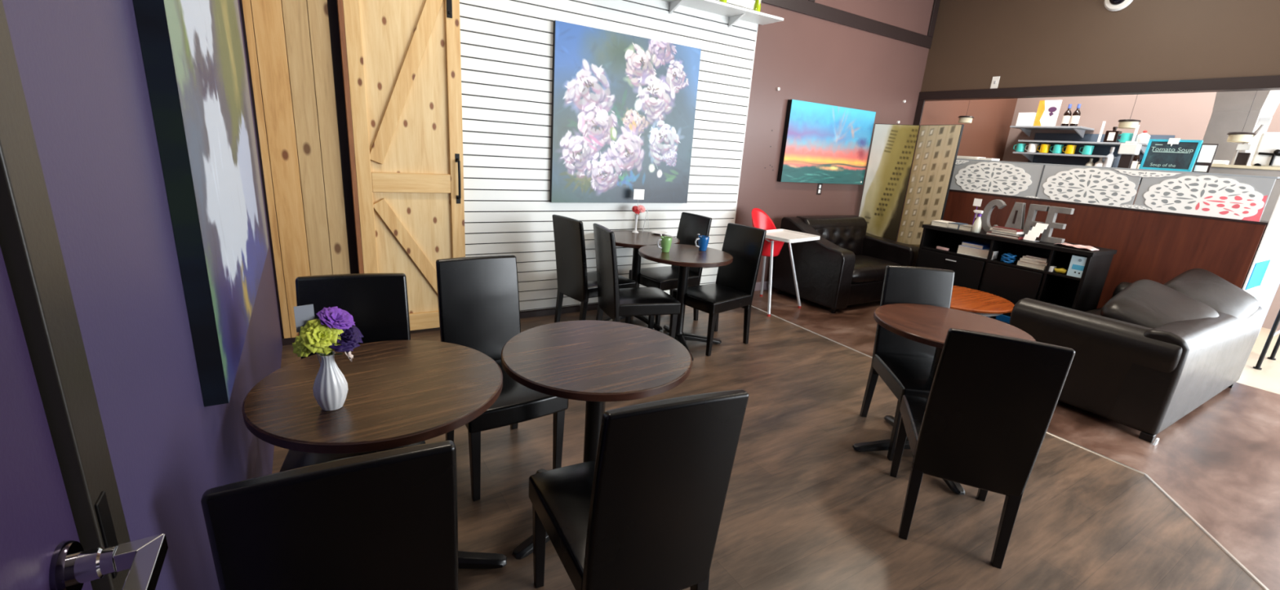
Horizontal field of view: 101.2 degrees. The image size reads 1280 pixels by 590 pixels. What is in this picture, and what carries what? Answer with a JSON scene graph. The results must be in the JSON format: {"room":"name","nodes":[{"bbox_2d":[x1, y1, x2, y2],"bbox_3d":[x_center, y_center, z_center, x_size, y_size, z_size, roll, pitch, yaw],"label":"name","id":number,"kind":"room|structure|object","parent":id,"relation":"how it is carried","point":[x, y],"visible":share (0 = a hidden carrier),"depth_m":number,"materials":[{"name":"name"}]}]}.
{"room":"cafe","nodes":[
{"label":"cafe","id":0,"kind":"room"},
{"bbox_2d":[2,0,282,589],"bbox_3d":[-0.592,-0.517,0.294,0.120,3.750,6.970,-6,19,-31],"label":"wall","id":1,"kind":"structure","parent":0,"point":[80,63],"depth_m":0.82,"materials":[{"name":"purple paint"}]},
{"bbox_2d":[0,0,130,589],"bbox_3d":[-0.447,0.356,0.211,0.127,2.140,1.047,-6,19,-31],"label":"trim","id":2,"kind":"structure","parent":1,"relation":"attached to","point":[29,242],"depth_m":0.56,"materials":[{"name":"grey paint"}]},
{"bbox_2d":[0,246,168,589],"bbox_3d":[-0.396,0.393,0.259,0.127,2.030,0.862,-6,19,-31],"label":"door","id":3,"kind":"structure","parent":1,"relation":"in","point":[41,548],"depth_m":0.52,"materials":[{"name":"purple paint"}]},
{"bbox_2d":[133,0,268,407],"bbox_3d":[-1.422,-0.603,1.798,0.044,1.260,1.880,-6,19,-31],"label":"canvas painting","id":4,"kind":"object","parent":1,"relation":"attached to","point":[193,51],"visible":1,"depth_m":1.24,"materials":[{"name":"multicoloured fabric"}]},
{"bbox_2d":[239,0,1017,337],"bbox_3d":[1.574,-1.879,5.611,9.565,3.750,0.132,-6,19,-31],"label":"wall","id":5,"kind":"structure","parent":0,"point":[811,59],"depth_m":5.79,"materials":[{"name":"brown paint"}]},
{"bbox_2d":[241,0,350,338],"bbox_3d":[-2.180,-1.161,3.345,0.435,3.100,0.023,-6,19,-31],"label":"cladding","id":6,"kind":"object","parent":5,"relation":"attached to","point":[268,27],"visible":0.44,"depth_m":3.38,"materials":[{"name":"brown wood"}]},
{"bbox_2d":[336,0,465,330],"bbox_3d":[-1.605,-1.039,3.647,0.732,2.720,0.126,-6,19,-31],"label":"barn door","id":7,"kind":"structure","parent":6,"relation":"hanging from","point":[401,60],"depth_m":3.64,"materials":[{"name":"brown wood"}]},
{"bbox_2d":[327,0,358,273],"bbox_3d":[-1.976,-1.185,3.481,0.051,3.100,0.004,-6,19,-31],"label":"trim reveal","id":8,"kind":"structure","parent":5,"relation":"attached to","point":[332,4],"depth_m":3.51,"materials":[{"name":"paint"}]},
{"bbox_2d":[281,280,773,346],"bbox_3d":[0.135,0.030,5.229,6.145,0.100,0.030,-6,19,-31],"label":"baseboard","id":9,"kind":"structure","parent":5,"relation":"attached to","point":[286,341],"depth_m":4.66,"materials":[{"name":"paint"}]},
{"bbox_2d":[459,0,760,311],"bbox_3d":[-0.139,-1.410,4.578,2.777,3.062,0.026,-6,19,-31],"label":"slatwall","id":10,"kind":"object","parent":5,"relation":"attached to","point":[506,46],"visible":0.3,"depth_m":4.30,"materials":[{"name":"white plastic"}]},
{"bbox_2d":[549,20,701,203],"bbox_3d":[-0.104,-1.485,4.532,1.392,1.366,0.042,-6,19,-31],"label":"canvas painting","id":11,"kind":"object","parent":10,"relation":"attached to","point":[623,113],"visible":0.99,"depth_m":4.46,"materials":[{"name":"fabric"}]},
{"bbox_2d":[662,0,783,27],"bbox_3d":[0.420,-2.427,4.419,1.930,0.107,0.270,-6,19,-31],"label":"shelf","id":12,"kind":"object","parent":10,"relation":"attached to","point":[735,13],"visible":1,"depth_m":4.60,"materials":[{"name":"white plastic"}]},
{"bbox_2d":[777,99,875,184],"bbox_3d":[2.124,-1.687,5.924,1.400,0.835,0.061,-6,19,-31],"label":"canvas painting","id":13,"kind":"object","parent":5,"relation":"attached to","point":[822,144],"visible":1,"depth_m":5.85,"materials":[{"name":"fabric"}]},
{"bbox_2d":[760,0,933,48],"bbox_3d":[2.337,-2.949,5.670,2.859,0.125,0.020,-6,19,-31],"label":"trim","id":14,"kind":"structure","parent":5,"relation":"attached to","point":[807,7],"depth_m":5.62,"materials":[{"name":"paint"}]},
{"bbox_2d":[913,100,924,124],"bbox_3d":[3.479,-1.915,6.708,0.022,1.079,0.084,-6,19,-31],"label":"trim","id":15,"kind":"structure","parent":5,"relation":"attached to","point":[920,105],"depth_m":6.59,"materials":[{"name":"paint"}]},
{"bbox_2d":[927,0,940,37],"bbox_3d":[3.540,-3.490,6.266,0.099,0.749,0.020,-6,19,-31],"label":"trim","id":16,"kind":"structure","parent":5,"relation":"attached to","point":[936,2],"depth_m":6.30,"materials":[{"name":"paint"}]},
{"bbox_2d":[271,288,1279,589],"bbox_3d":[2.885,0.926,3.137,10.400,0.100,7.170,-6,19,-31],"label":"floor","id":17,"kind":"structure","parent":0,"point":[804,509],"depth_m":2.54,"materials":[{"name":"wood"}]},
{"bbox_2d":[200,440,457,589],"bbox_3d":[-0.680,0.667,1.258,0.446,0.940,0.580,-5,18,-29],"label":"dining chair","id":18,"kind":"object","parent":17,"relation":"on","point":[384,520],"visible":1,"depth_m":0.93,"materials":[{"name":"black leather"}]},
{"bbox_2d":[279,273,426,471],"bbox_3d":[-1.041,0.445,1.946,0.446,0.940,0.580,-3,18,-25],"label":"dining chair","id":19,"kind":"object","parent":17,"relation":"on","point":[377,304],"visible":0.18,"depth_m":2.06,"materials":[{"name":"black leather"}]},
{"bbox_2d":[242,340,506,568],"bbox_3d":[-0.821,0.623,1.737,0.736,0.742,0.736,1,16,-12],"label":"round table","id":20,"kind":"object","parent":17,"relation":"on","point":[400,393],"visible":0.6,"depth_m":1.54,"materials":[{"name":"brown wood"}]},
{"bbox_2d":[312,351,348,410],"bbox_3d":[-0.851,0.235,1.442,0.083,0.160,0.081,-6,19,-31],"label":"flower vase","id":21,"kind":"object","parent":20,"relation":"on","point":[330,389],"visible":0.97,"depth_m":1.42,"materials":[{"name":"white ceramic"}]},
{"bbox_2d":[293,304,320,365],"bbox_3d":[-0.875,0.144,1.401,0.060,0.245,0.003,-11,22,-42],"label":"menu card","id":22,"kind":"object","parent":21,"relation":"in","point":[304,313],"visible":0.74,"depth_m":1.37,"materials":[{"name":"white paper"}]},
{"bbox_2d":[292,335,323,356],"bbox_3d":[-0.873,0.175,1.387,0.074,0.152,0.048,-2,17,-21],"label":"carnation","id":23,"kind":"object","parent":21,"relation":"in","point":[299,348],"visible":0.56,"depth_m":1.37,"materials":[{"name":"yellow plant"}]},
{"bbox_2d":[298,318,343,355],"bbox_3d":[-0.841,0.165,1.400,0.106,0.209,0.055,-11,22,-42],"label":"carnation","id":24,"kind":"object","parent":21,"relation":"in","point":[317,335],"visible":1,"depth_m":1.37,"materials":[{"name":"yellow plant"}]},
{"bbox_2d":[315,306,355,355],"bbox_3d":[-0.824,0.146,1.438,0.089,0.227,0.083,-6,19,-31],"label":"carnation","id":25,"kind":"object","parent":21,"relation":"in","point":[335,317],"visible":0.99,"depth_m":1.41,"materials":[{"name":"purple plant"}]},
{"bbox_2d":[328,325,364,354],"bbox_3d":[-0.811,0.165,1.445,0.100,0.169,0.096,-6,19,-31],"label":"carnation","id":26,"kind":"object","parent":21,"relation":"in","point":[351,337],"visible":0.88,"depth_m":1.42,"materials":[{"name":"purple plant"}]},
{"bbox_2d":[435,254,568,501],"bbox_3d":[-0.651,0.339,2.415,0.446,0.940,0.580,-7,19,-34],"label":"dining chair","id":27,"kind":"object","parent":17,"relation":"on","point":[478,296],"visible":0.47,"depth_m":2.45,"materials":[{"name":"black leather"}]},
{"bbox_2d":[551,214,635,324],"bbox_3d":[-0.380,-0.170,4.267,0.580,0.940,0.446,-10,21,-40],"label":"dining chair","id":28,"kind":"object","parent":17,"relation":"on","point":[574,281],"visible":0.72,"depth_m":4.06,"materials":[{"name":"black leather"}]},
{"bbox_2d":[501,320,692,559],"bbox_3d":[-0.184,0.566,2.095,0.736,0.742,0.736,19,21,41],"label":"round table","id":29,"kind":"object","parent":17,"relation":"on","point":[595,362],"visible":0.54,"depth_m":1.93,"materials":[{"name":"brown wood"}]},
{"bbox_2d":[592,223,680,338],"bbox_3d":[-0.038,-0.034,3.873,0.580,0.940,0.446,-3,17,-23],"label":"dining chair","id":30,"kind":"object","parent":17,"relation":"on","point":[616,303],"visible":0.85,"depth_m":3.74,"materials":[{"name":"black leather"}]},
{"bbox_2d":[528,389,748,589],"bbox_3d":[-0.050,0.619,1.583,0.446,0.940,0.580,-3,18,-25],"label":"dining chair","id":31,"kind":"object","parent":17,"relation":"on","point":[644,514],"visible":1,"depth_m":1.32,"materials":[{"name":"black leather"}]},
{"bbox_2d":[603,230,679,330],"bbox_3d":[-0.039,-0.139,4.604,0.736,0.742,0.736,-10,21,-41],"label":"round table","id":32,"kind":"object","parent":17,"relation":"on","point":[624,238],"visible":0.46,"depth_m":4.52,"materials":[{"name":"brown wood"}]},
{"bbox_2d":[631,214,638,233],"bbox_3d":[-0.036,-0.638,4.707,0.064,0.160,0.064,-6,19,-31],"label":"bud vase","id":33,"kind":"object","parent":32,"relation":"on","point":[635,231],"visible":1,"depth_m":4.70,"materials":[{"name":"white ceramic"}]},
{"bbox_2d":[633,189,644,214],"bbox_3d":[-0.018,-0.770,4.674,0.100,0.335,0.004,-3,17,-24],"label":"menu card","id":34,"kind":"object","parent":33,"relation":"in","point":[638,194],"visible":1,"depth_m":4.64,"materials":[{"name":"white paper"}]},
{"bbox_2d":[628,212,711,324],"bbox_3d":[0.259,-0.240,4.673,0.580,0.940,0.446,-8,20,-36],"label":"dining chair","id":35,"kind":"object","parent":17,"relation":"on","point":[666,277],"visible":0.59,"depth_m":4.64,"materials":[{"name":"black leather"}]},
{"bbox_2d":[638,244,733,360],"bbox_3d":[0.320,0.035,4.084,0.736,0.742,0.736,1,16,-12],"label":"round table","id":36,"kind":"object","parent":17,"relation":"on","point":[684,256],"visible":0.77,"depth_m":3.99,"materials":[{"name":"brown wood"}]},
{"bbox_2d":[657,234,671,253],"bbox_3d":[0.183,-0.390,3.938,0.111,0.134,0.086,5,16,3],"label":"coffee mug","id":37,"kind":"object","parent":36,"relation":"on","point":[665,242],"visible":1,"depth_m":3.91,"materials":[{"name":"green ceramic"}]},
{"bbox_2d":[694,233,709,251],"bbox_3d":[0.481,-0.412,4.092,0.111,0.134,0.086,5,16,3],"label":"coffee mug","id":38,"kind":"object","parent":36,"relation":"on","point":[703,241],"visible":1,"depth_m":4.06,"materials":[{"name":"blue ceramic"}]},
{"bbox_2d":[672,222,766,356],"bbox_3d":[0.614,-0.069,4.158,0.580,0.940,0.446,-9,21,-39],"label":"dining chair","id":39,"kind":"object","parent":17,"relation":"on","point":[734,287],"visible":0.91,"depth_m":4.15,"materials":[{"name":"black leather"}]},
{"bbox_2d":[751,208,820,316],"bbox_3d":[1.349,-0.344,5.258,0.573,0.968,0.630,-10,21,-41],"label":"high chair","id":40,"kind":"object","parent":17,"relation":"on","point":[775,239],"visible":0.77,"depth_m":5.22,"materials":[{"name":"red plastic"}]},
{"bbox_2d":[764,229,820,243],"bbox_3d":[1.423,-0.580,5.125,0.540,0.033,0.460,-10,21,-41],"label":"tray","id":41,"kind":"object","parent":40,"relation":"on","point":[782,235],"depth_m":5.10,"materials":[{"name":"white plastic"}]},
{"bbox_2d":[772,215,919,313],"bbox_3d":[2.317,-0.392,5.846,1.360,0.870,0.875,-6,19,-31],"label":"leather loveseat","id":42,"kind":"object","parent":17,"relation":"on","point":[846,266],"visible":0.9,"depth_m":5.58,"materials":[{"name":"black leather"}]},
{"bbox_2d":[851,254,901,283],"bbox_3d":[2.376,-0.292,5.766,0.977,0.200,0.627,-6,19,-31],"label":"seat cushion","id":43,"kind":"object","parent":42,"relation":"on","point":[868,268],"depth_m":5.52,"materials":[{"name":"black leather"}]},
{"bbox_2d":[859,265,954,461],"bbox_3d":[1.556,0.366,2.868,0.446,0.940,0.580,5,16,2],"label":"dining chair","id":44,"kind":"object","parent":17,"relation":"on","point":[904,365],"visible":0.66,"depth_m":2.99,"materials":[{"name":"black leather"}]},
{"bbox_2d":[858,124,964,247],"bbox_3d":[3.042,-0.963,6.090,0.183,1.930,0.999,-7,19,-33],"label":"folding screen","id":45,"kind":"object","parent":17,"relation":"on","point":[893,146],"visible":0.66,"depth_m":6.04,"materials":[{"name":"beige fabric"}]},
{"bbox_2d":[852,303,1035,495],"bbox_3d":[1.538,0.503,2.746,0.736,0.742,0.736,3,16,-3],"label":"round table","id":46,"kind":"object","parent":17,"relation":"on","point":[928,325],"visible":0.53,"depth_m":2.68,"materials":[{"name":"brown wood"}]},
{"bbox_2d":[889,328,1075,568],"bbox_3d":[1.378,0.539,2.218,0.446,0.940,0.580,10,17,21],"label":"dining chair","id":47,"kind":"object","parent":17,"relation":"on","point":[984,421],"visible":1,"depth_m":1.97,"materials":[{"name":"black leather"}]},
{"bbox_2d":[950,285,1014,319],"bbox_3d":[2.670,0.217,4.562,0.890,0.453,0.890,-6,19,-31],"label":"coffee table","id":48,"kind":"object","parent":17,"relation":"on","point":[963,299],"visible":0.43,"depth_m":4.31,"materials":[{"name":"orange wood"}]},
{"bbox_2d":[751,305,1269,589],"bbox_3d":[2.005,0.708,3.492,1.011,0.004,5.065,0,16,-14],"label":"floor strip","id":49,"kind":"object","parent":17,"relation":"on","point":[1148,477],"visible":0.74,"depth_m":2.60,"materials":[{"name":"metal"}]},
{"bbox_2d":[915,224,1116,316],"bbox_3d":[3.410,-0.104,5.006,0.515,0.925,1.424,-6,19,-31],"label":"shelf unit","id":50,"kind":"object","parent":17,"relation":"on","point":[1011,282],"visible":0.59,"depth_m":4.73,"materials":[{"name":"black wood"}]},
{"bbox_2d":[931,220,955,227],"bbox_3d":[3.070,-0.718,5.300,0.190,0.045,0.160,-7,19,-33],"label":"book","id":51,"kind":"object","parent":50,"relation":"on","point":[936,223],"visible":0.66,"depth_m":5.26,"materials":[{"name":"beige paper"}]},
{"bbox_2d":[956,244,998,259],"bbox_3d":[3.258,-0.415,5.034,0.220,0.075,0.310,-7,20,-35],"label":"book","id":52,"kind":"object","parent":50,"relation":"on","point":[963,250],"visible":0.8,"depth_m":4.97,"materials":[{"name":"beige paper"}]},
{"bbox_2d":[961,241,991,249],"bbox_3d":[3.252,-0.478,5.052,0.200,0.035,0.200,-5,18,-28],"label":"book","id":53,"kind":"object","parent":52,"relation":"on","point":[977,245],"visible":0.8,"depth_m":5.01,"materials":[{"name":"paper"}]},
{"bbox_2d":[971,209,983,232],"bbox_3d":[3.173,-0.695,4.952,0.072,0.205,0.098,-6,19,-31],"label":"spray bottle","id":54,"kind":"object","parent":50,"relation":"on","point":[976,227],"visible":1,"depth_m":4.93,"materials":[{"name":"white plastic"}]},
{"bbox_2d":[921,244,1080,280],"bbox_3d":[3.431,-0.328,4.946,0.468,0.020,1.350,-6,19,-31],"label":"shelf","id":55,"kind":"object","parent":50,"relation":"attached to","point":[925,248],"depth_m":4.87,"materials":[{"name":"black wood"}]},
{"bbox_2d":[986,231,1023,239],"bbox_3d":[3.337,-0.544,4.795,0.130,0.022,0.270,-6,19,-31],"label":"book","id":56,"kind":"object","parent":50,"relation":"on","point":[988,233],"visible":0.68,"depth_m":4.75,"materials":[{"name":"white paper"}]},
{"bbox_2d":[1000,253,1017,262],"bbox_3d":[3.339,-0.333,4.761,0.094,0.084,0.118,-6,19,-31],"label":"cloth bundle","id":57,"kind":"object","parent":50,"relation":"on","point":[1006,260],"visible":1,"depth_m":4.73,"materials":[{"name":"blue fabric"}]},
{"bbox_2d":[981,199,1074,244],"bbox_3d":[3.462,-0.674,4.749,0.058,0.315,0.690,-6,19,-31],"label":"sign","id":58,"kind":"object","parent":50,"relation":"on","point":[1015,220],"visible":0.73,"depth_m":4.69,"materials":[{"name":"grey metal"}]},
{"bbox_2d":[1016,260,1046,270],"bbox_3d":[3.478,-0.267,4.632,0.150,0.040,0.210,-6,19,-31],"label":"book","id":59,"kind":"object","parent":50,"relation":"on","point":[1019,263],"visible":0.52,"depth_m":4.59,"materials":[{"name":"beige paper"}]},
{"bbox_2d":[1022,222,1048,241],"bbox_3d":[3.484,-0.554,4.620,0.100,0.157,0.132,-6,19,-31],"label":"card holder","id":60,"kind":"object","parent":50,"relation":"on","point":[1039,228],"visible":1,"depth_m":4.61,"materials":[{"name":"white paper"}]},
{"bbox_2d":[1047,299,1073,308],"bbox_3d":[3.704,0.097,4.574,0.464,0.015,0.235,-6,19,-31],"label":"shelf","id":61,"kind":"object","parent":50,"relation":"attached to","point":[1064,303],"depth_m":4.65,"materials":[{"name":"black wood"}]},
{"bbox_2d":[1066,255,1086,278],"bbox_3d":[3.574,-0.230,4.289,0.003,0.169,0.115,-6,19,-31],"label":"card","id":62,"kind":"object","parent":50,"relation":"in","point":[1077,264],"visible":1,"depth_m":4.29,"materials":[{"name":"paper"}]},
{"bbox_2d":[1055,242,1098,250],"bbox_3d":[3.646,-0.409,4.391,0.171,0.020,0.275,-6,19,-31],"label":"papers","id":63,"kind":"object","parent":50,"relation":"on","point":[1089,247],"visible":1,"depth_m":4.36,"materials":[{"name":"white paper"}]},
{"bbox_2d":[942,158,1279,308],"bbox_3d":[4.246,-0.465,5.252,0.564,1.597,2.603,-6,19,-31],"label":"counter","id":64,"kind":"object","parent":17,"relation":"on","point":[1177,223],"depth_m":4.53,"materials":[{"name":"brown wood"}]},
{"bbox_2d":[1117,141,1142,168],"bbox_3d":[4.395,-1.262,4.734,0.090,0.235,0.130,-6,19,-31],"label":"napkin dispenser","id":65,"kind":"object","parent":64,"relation":"on","point":[1128,150],"visible":0.9,"depth_m":4.71,"materials":[{"name":"white plastic"}]},
{"bbox_2d":[1138,137,1203,172],"bbox_3d":[4.606,-1.218,4.563,0.076,0.276,0.340,-6,19,-31],"label":"chalkboard sign","id":66,"kind":"object","parent":64,"relation":"on","point":[1176,154],"visible":1,"depth_m":4.55,"materials":[{"name":"stone"}]},
{"bbox_2d":[1192,143,1218,173],"bbox_3d":[4.730,-1.142,4.397,0.011,0.235,0.100,-6,19,-31],"label":"framed notice","id":67,"kind":"object","parent":64,"relation":"on","point":[1206,156],"visible":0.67,"depth_m":4.39,"materials":[{"name":"paper"}]},
{"bbox_2d":[1009,268,1266,445],"bbox_3d":[3.661,0.263,3.862,1.960,0.881,0.912,-6,19,-31],"label":"leather sofa","id":68,"kind":"object","parent":17,"relation":"on","point":[1155,353],"visible":0.98,"depth_m":3.37,"materials":[{"name":"black leather"}]},
{"bbox_2d":[1085,307,1102,315],"bbox_3d":[3.863,0.277,4.122,0.711,0.210,0.641,-6,19,-31],"label":"seat cushion","id":69,"kind":"object","parent":68,"relation":"on","point":[1097,311],"depth_m":4.22,"materials":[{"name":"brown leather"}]},
{"bbox_2d":[1100,279,1218,328],"bbox_3d":[3.507,0.140,3.544,0.820,0.369,0.502,-7,20,-35],"label":"cushion","id":70,"kind":"object","parent":68,"relation":"on","point":[1150,304],"depth_m":3.46,"materials":[{"name":"brown leather"}]},
{"bbox_2d":[1163,268,1259,319],"bbox_3d":[4.154,0.040,3.855,0.793,0.394,0.455,-6,19,-31],"label":"cushion","id":71,"kind":"object","parent":68,"relation":"on","point":[1230,302],"depth_m":3.77,"materials":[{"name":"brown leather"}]},
{"bbox_2d":[1191,89,1279,172],"bbox_3d":[5.849,-0.987,5.374,0.520,2.750,0.420,-6,19,-31],"label":"wall","id":72,"kind":"structure","parent":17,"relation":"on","point":[1231,109],"depth_m":5.04,"materials":[{"name":"paint"}]},
{"bbox_2d":[1252,309,1279,369],"bbox_3d":[5.628,0.196,4.598,0.610,0.875,0.070,-6,19,-31],"label":"stand","id":73,"kind":"object","parent":17,"relation":"on","point":[1272,333],"visible":1,"depth_m":4.53,"materials":[{"name":"black metal"}]},
{"bbox_2d":[1256,239,1279,334],"bbox_3d":[5.386,-0.037,4.907,0.880,1.120,0.601,-6,19,-31],"label":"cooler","id":74,"kind":"object","parent":17,"relation":"on","point":[1270,284],"visible":0.2,"depth_m":4.60,"materials":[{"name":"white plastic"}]},
{"bbox_2d":[1208,164,1279,221],"bbox_3d":[5.365,-0.846,4.651,0.500,0.560,0.580,-6,19,-31],"label":"countertop","id":75,"kind":"structure","parent":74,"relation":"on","point":[1215,168],"depth_m":4.42,"materials":[{"name":"beige stone"}]},
{"bbox_2d":[1250,132,1279,167],"bbox_3d":[5.420,-1.207,4.413,0.290,0.292,0.310,-6,19,-31],"label":"coffee machine","id":76,"kind":"object","parent":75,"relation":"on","point":[1267,153],"visible":0.97,"depth_m":4.42,"materials":[{"name":"white plastic"}]},
{"bbox_2d":[1257,149,1279,165],"bbox_3d":[5.309,-1.145,4.380,0.032,0.132,0.221,-6,19,-31],"label":"tap","id":77,"kind":"object","parent":76,"relation":"on","point":[1265,157],"depth_m":4.42,"materials":[{"name":"black metal"}]},
{"bbox_2d":[920,0,1279,92],"bbox_3d":[4.617,-2.682,4.852,0.120,1.380,3.870,-6,19,-31],"label":"wall header","id":78,"kind":"structure","parent":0,"point":[1024,43],"depth_m":5.10,"materials":[{"name":"paint"}]},
{"bbox_2d":[918,75,1279,101],"bbox_3d":[4.568,-1.975,5.041,0.152,0.095,3.889,-6,19,-31],"label":"trim","id":79,"kind":"structure","parent":78,"relation":"attached to","point":[1257,82],"depth_m":4.97,"materials":[{"name":"paint"}]},
{"bbox_2d":[1104,0,1133,11],"bbox_3d":[4.451,-2.778,4.892,0.104,0.230,0.230,-6,19,-31],"label":"security camera","id":80,"kind":"object","parent":78,"relation":"attached to","point":[1110,5],"visible":1,"depth_m":4.91,"materials":[{"name":"white plastic"}]},
{"bbox_2d":[1002,92,1279,330],"bbox_3d":[6.589,-1.772,6.487,0.150,3.750,3.770,-6,19,-31],"label":"wall","id":81,"kind":"structure","parent":0,"point":[1184,116],"depth_m":6.64,"materials":[{"name":"paint"}]},
{"bbox_2d":[1009,125,1094,137],"bbox_3d":[5.693,-2.267,7.301,0.420,0.122,0.850,-6,19,-31],"label":"wall shelf","id":82,"kind":"object","parent":81,"relation":"attached to","point":[1026,130],"visible":1,"depth_m":7.20,"materials":[{"name":"grey laminate"}]},
{"bbox_2d":[1015,112,1036,125],"bbox_3d":[5.474,-2.478,7.430,0.140,0.180,0.200,-6,19,-31],"label":"cardboard box","id":83,"kind":"object","parent":82,"relation":"on","point":[1024,118],"visible":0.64,"depth_m":7.38,"materials":[{"name":"white cardboard"}]},
{"bbox_2d":[1033,100,1062,126],"bbox_3d":[5.584,-2.488,7.201,0.014,0.340,0.260,-6,19,-31],"label":"poster","id":84,"kind":"object","parent":82,"relation":"on","point":[1047,113],"visible":0.98,"depth_m":7.19,"materials":[{"name":"white paper"}]},
{"bbox_2d":[1033,100,1044,125],"bbox_3d":[5.537,-2.509,7.263,0.001,0.340,0.100,-6,19,-31],"label":"print","id":85,"kind":"object","parent":84,"relation":"attached to","point":[1040,116],"depth_m":7.26},
{"bbox_2d":[1060,104,1071,126],"bbox_3d":[5.703,-2.396,7.012,0.086,0.283,0.086,-6,19,-31],"label":"bottle","id":86,"kind":"object","parent":82,"relation":"on","point":[1067,115],"visible":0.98,"depth_m":6.99,"materials":[{"name":"brown glass"}]},
{"bbox_2d":[1069,104,1080,126],"bbox_3d":[5.755,-2.369,6.931,0.086,0.283,0.086,-6,19,-31],"label":"bottle","id":87,"kind":"object","parent":82,"relation":"on","point":[1076,115],"visible":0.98,"depth_m":6.91,"materials":[{"name":"brown glass"}]},
{"bbox_2d":[1012,151,1116,162],"bbox_3d":[5.794,-1.864,7.203,0.420,0.122,1.090,-6,19,-31],"label":"wall shelf","id":88,"kind":"object","parent":81,"relation":"attached to","point":[1029,156],"visible":0.74,"depth_m":7.16,"materials":[{"name":"grey laminate"}]},
{"bbox_2d":[1049,144,1063,153],"bbox_3d":[5.659,-1.977,7.129,0.108,0.115,0.132,4,16,1],"label":"mug","id":89,"kind":"object","parent":88,"relation":"on","point":[1057,148],"visible":0.92,"depth_m":7.08,"materials":[{"name":"teal ceramic"}]},
{"bbox_2d":[1062,145,1076,154],"bbox_3d":[5.735,-1.938,7.011,0.108,0.115,0.132,4,16,1],"label":"mug","id":90,"kind":"object","parent":88,"relation":"on","point":[1070,149],"visible":0.98,"depth_m":6.97,"materials":[{"name":"yellow ceramic"}]},
{"bbox_2d":[1079,145,1094,155],"bbox_3d":[5.834,-1.887,6.858,0.108,0.115,0.132,4,16,1],"label":"mug","id":91,"kind":"object","parent":88,"relation":"on","point":[1087,150],"visible":0.98,"depth_m":6.81,"materials":[{"name":"teal ceramic"}]},
{"bbox_2d":[1017,140,1147,154],"bbox_3d":[5.902,-1.971,7.009,0.420,0.122,1.400,-6,19,-31],"label":"wall shelf","id":92,"kind":"object","parent":81,"relation":"attached to","point":[1144,146],"visible":0.7,"depth_m":6.93,"materials":[{"name":"grey laminate"}]},
{"bbox_2d":[1102,126,1121,142],"bbox_3d":[5.965,-2.021,6.626,0.102,0.190,0.130,-6,19,-31],"label":"bottle","id":93,"kind":"object","parent":92,"relation":"on","point":[1112,136],"visible":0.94,"depth_m":6.60,"materials":[{"name":"brown glass"}]},
{"bbox_2d":[1117,133,1133,142],"bbox_3d":[6.037,-1.951,6.535,0.108,0.115,0.132,4,16,1],"label":"mug","id":94,"kind":"object","parent":92,"relation":"on","point":[1125,137],"visible":0.76,"depth_m":6.49,"materials":[{"name":"teal ceramic"}]},
{"bbox_2d":[1135,130,1150,143],"bbox_3d":[6.121,-1.923,6.388,0.120,0.153,0.120,-6,19,-31],"label":"sugar canister","id":95,"kind":"object","parent":92,"relation":"on","point":[1144,138],"visible":0.98,"depth_m":6.36,"materials":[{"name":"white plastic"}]},
{"bbox_2d":[1027,133,1174,184],"bbox_3d":[6.109,-1.855,7.095,0.008,0.610,1.500,-6,19,-31],"label":"backboard","id":96,"kind":"object","parent":81,"relation":"attached to","point":[1101,150],"visible":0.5,"depth_m":7.24,"materials":[{"name":"black"}]},
{"bbox_3d":[5.913,-1.593,7.055,0.420,0.122,1.600,-6,19,-31],"label":"wall shelf","id":97,"kind":"object","parent":81,"relation":"attached to","visible":0},
{"bbox_2d":[1102,146,1115,167],"bbox_3d":[5.972,-1.717,6.688,0.092,0.323,0.092,-6,19,-31],"label":"bottle","id":98,"kind":"object","parent":97,"relation":"on","point":[1108,162],"visible":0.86,"depth_m":6.66,"materials":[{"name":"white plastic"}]},
{"bbox_3d":[3.147,-2.768,2.084,10.400,0.100,7.170,-6,19,-31],"label":"ceiling","id":99,"kind":"structure","parent":0,"visible":0},
{"bbox_2d":[958,102,973,123],"bbox_3d":[4.060,-2.941,6.241,0.170,1.713,0.170,-6,19,-31],"label":"pendant lamp","id":100,"kind":"object","parent":99,"relation":"hanging from","point":[962,119],"visible":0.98,"depth_m":6.41,"materials":[{"name":"beige fabric"}]},
{"bbox_2d":[1117,94,1141,128],"bbox_3d":[4.849,-2.460,4.933,0.170,1.713,0.170,-6,19,-31],"label":"pendant lamp","id":101,"kind":"object","parent":99,"relation":"hanging from","point":[1130,123],"visible":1,"depth_m":5.11,"materials":[{"name":"paint"}]},
{"bbox_2d":[1226,91,1271,165],"bbox_3d":[5.259,-2.050,4.332,0.170,1.907,0.220,-6,19,-31],"label":"pendant lamp","id":102,"kind":"object","parent":99,"relation":"hanging from","point":[1239,136],"depth_m":4.53,"materials":[{"name":"paint"}]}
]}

